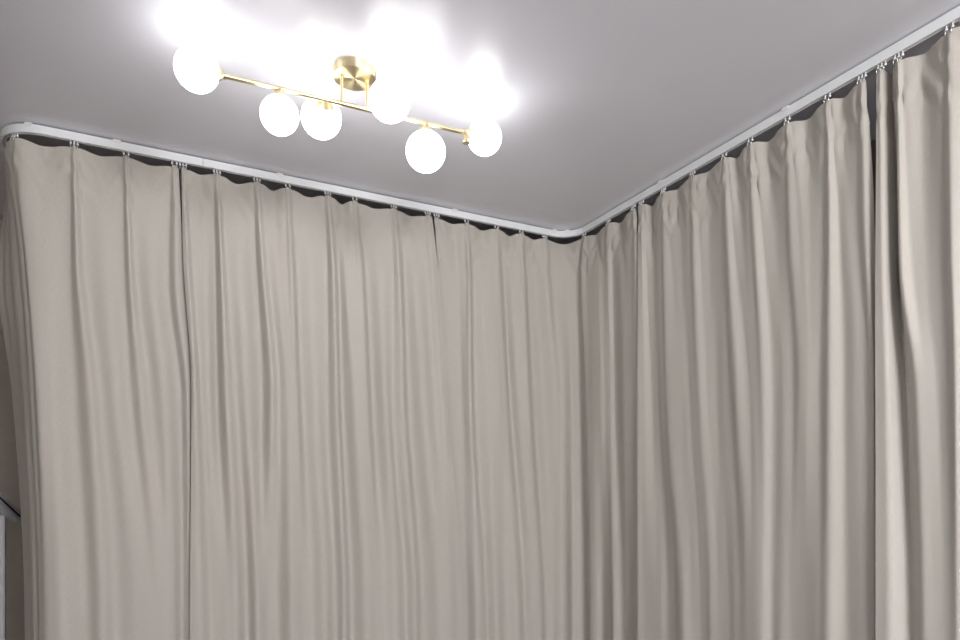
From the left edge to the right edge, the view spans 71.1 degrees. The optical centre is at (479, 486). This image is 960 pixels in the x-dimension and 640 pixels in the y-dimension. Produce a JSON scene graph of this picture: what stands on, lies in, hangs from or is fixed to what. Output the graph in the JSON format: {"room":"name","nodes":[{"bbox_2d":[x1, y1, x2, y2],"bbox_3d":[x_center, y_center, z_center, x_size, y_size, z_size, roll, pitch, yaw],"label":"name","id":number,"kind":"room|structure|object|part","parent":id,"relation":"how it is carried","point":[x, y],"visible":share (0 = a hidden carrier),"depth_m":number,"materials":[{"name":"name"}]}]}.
{"room":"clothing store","nodes":[
{"label":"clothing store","id":0,"kind":"room"},
{"bbox_2d":[0,218,186,639],"bbox_3d":[-1.726,0.000,3.638,5.000,2.600,0.150,0,0,-27],"label":"wall","id":1,"kind":"structure","parent":0,"point":[9,478],"depth_m":3.27,"materials":[{"name":"beige paint"}]},
{"bbox_2d":[0,0,959,263],"bbox_3d":[-0.204,-1.350,0.625,5.000,0.100,6.900,0,0,-27],"label":"ceiling","id":2,"kind":"structure","parent":0,"point":[594,104],"depth_m":2.14,"materials":[{"name":"white paint"}]},
{"bbox_2d":[173,44,501,172],"bbox_3d":[-0.395,-1.165,2.092,1.006,0.271,0.266,0,0,-15],"label":"ceiling lamp","id":3,"kind":"object","parent":2,"relation":"attached to","point":[196,68],"visible":1,"depth_m":2.05,"materials":[{"name":"white glass"}]},
{"bbox_3d":[-0.803,-1.185,1.907,0.121,0.121,0.121,0,0,-24],"label":"globe","id":4,"kind":"part","parent":3,"relation":"part of","materials":[{"name":"white glass"}]},
{"bbox_3d":[-0.597,-1.107,2.000,0.112,0.112,0.112,0,0,-24],"label":"globe","id":5,"kind":"part","parent":3,"relation":"part of","materials":[{"name":"white glass"}]},
{"bbox_3d":[-0.504,-1.173,2.135,0.126,0.126,0.126,0,0,-24],"label":"globe","id":6,"kind":"part","parent":3,"relation":"part of","materials":[{"name":"white glass"}]},
{"bbox_3d":[-0.427,-1.230,2.077,0.012,0.082,0.012,0,0,-24],"label":"stem","id":7,"kind":"part","parent":3,"relation":"part of","materials":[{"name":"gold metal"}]},
{"bbox_3d":[-0.354,-1.230,2.110,0.012,0.082,0.012,0,0,-24],"label":"stem","id":8,"kind":"part","parent":3,"relation":"part of","materials":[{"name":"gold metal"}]},
{"bbox_3d":[-0.276,-1.181,2.052,0.126,0.126,0.126,0,0,-24],"label":"globe","id":9,"kind":"part","parent":3,"relation":"part of","materials":[{"name":"white glass"}]},
{"bbox_3d":[-0.177,-1.093,2.191,0.129,0.129,0.129,0,0,-24],"label":"globe","id":10,"kind":"part","parent":3,"relation":"part of","materials":[{"name":"white glass"}]},
{"bbox_3d":[0.016,-1.185,2.278,0.116,0.116,0.116,0,0,-24],"label":"globe","id":11,"kind":"part","parent":3,"relation":"part of","materials":[{"name":"white glass"}]},
{"bbox_2d":[0,6,959,237],"bbox_3d":[0.160,-1.283,2.523,4.816,0.034,1.860,0,0,26],"label":"track","id":12,"kind":"object","parent":2,"relation":"attached to","point":[936,26],"visible":0.82,"depth_m":2.58,"materials":[{"name":"white metal"}]},
{"bbox_2d":[0,133,190,639],"bbox_3d":[-1.522,0.007,2.536,0.759,2.562,0.299,0,0,5],"label":"curtain","id":13,"kind":"object","parent":12,"relation":"hanging from","point":[93,310],"visible":0.98,"depth_m":2.51,"materials":[{"name":"beige fabric"}]},
{"bbox_3d":[-1.752,-1.281,2.741,1.232,0.030,0.520,0,0,30],"label":"rail","id":14,"kind":"part","parent":12,"relation":"part of","materials":[{"name":"white metal"}]},
{"bbox_2d":[179,162,462,639],"bbox_3d":[-0.621,0.007,2.904,1.245,2.562,0.068,0,0,-27],"label":"curtain","id":15,"kind":"object","parent":12,"relation":"hanging from","point":[324,507],"visible":1,"depth_m":2.87,"materials":[{"name":"beige fabric"}]},
{"bbox_3d":[-0.431,-1.281,2.994,1.489,0.030,0.018,0,0,-27],"label":"rail","id":16,"kind":"part","parent":12,"relation":"part of","materials":[{"name":"white metal"}]},
{"bbox_2d":[433,204,637,639],"bbox_3d":[0.279,0.007,3.250,0.943,2.562,0.424,0,0,7],"label":"curtain","id":17,"kind":"object","parent":12,"relation":"hanging from","point":[540,336],"visible":0.94,"depth_m":3.26,"materials":[{"name":"beige fabric"}]},
{"bbox_3d":[1.069,-1.281,1.984,0.275,0.030,3.174,0,0,-27],"label":"rail","id":18,"kind":"part","parent":12,"relation":"part of","materials":[{"name":"white metal"}]},
{"bbox_2d":[637,72,875,639],"bbox_3d":[0.959,0.007,2.510,0.060,2.562,1.079,0,0,-27],"label":"curtain","id":19,"kind":"object","parent":12,"relation":"hanging from","point":[756,452],"visible":1,"depth_m":2.39,"materials":[{"name":"beige fabric"}]},
{"bbox_2d":[875,21,959,639],"bbox_3d":[1.378,0.007,1.689,0.080,2.562,0.759,0,0,-27],"label":"curtain","id":20,"kind":"object","parent":12,"relation":"hanging from","point":[917,231],"visible":1,"depth_m":1.92,"materials":[{"name":"beige fabric"}]},
{"bbox_2d":[871,139,875,229],"bbox_3d":[1.994,0.000,1.652,0.150,2.600,6.750,0,0,-27],"label":"wall","id":21,"kind":"structure","parent":0,"point":[873,142],"depth_m":2.51,"materials":[{"name":"paint"}]},
{"bbox_3d":[-0.204,1.350,0.625,5.000,0.100,6.900,0,0,-27],"label":"floor","id":22,"kind":"structure","parent":0,"visible":0},
{"bbox_2d":[0,492,20,639],"bbox_3d":[-2.137,0.492,2.740,0.098,1.615,0.750,0,0,-5],"label":"stair railing","id":23,"kind":"object","parent":22,"relation":"on","point":[8,510],"visible":0.95,"depth_m":3.04,"materials":[{"name":"grey metal"}]},
{"bbox_3d":[-2.183,0.714,3.051,0.048,1.172,0.048,0,0,-27],"label":"post","id":24,"kind":"part","parent":23,"relation":"part of","materials":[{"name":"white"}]},
{"bbox_3d":[-2.111,-0.078,2.743,0.044,0.474,0.750,0,0,-5],"label":"handrail","id":25,"kind":"part","parent":23,"relation":"part of","materials":[{"name":"black"}]}
]}

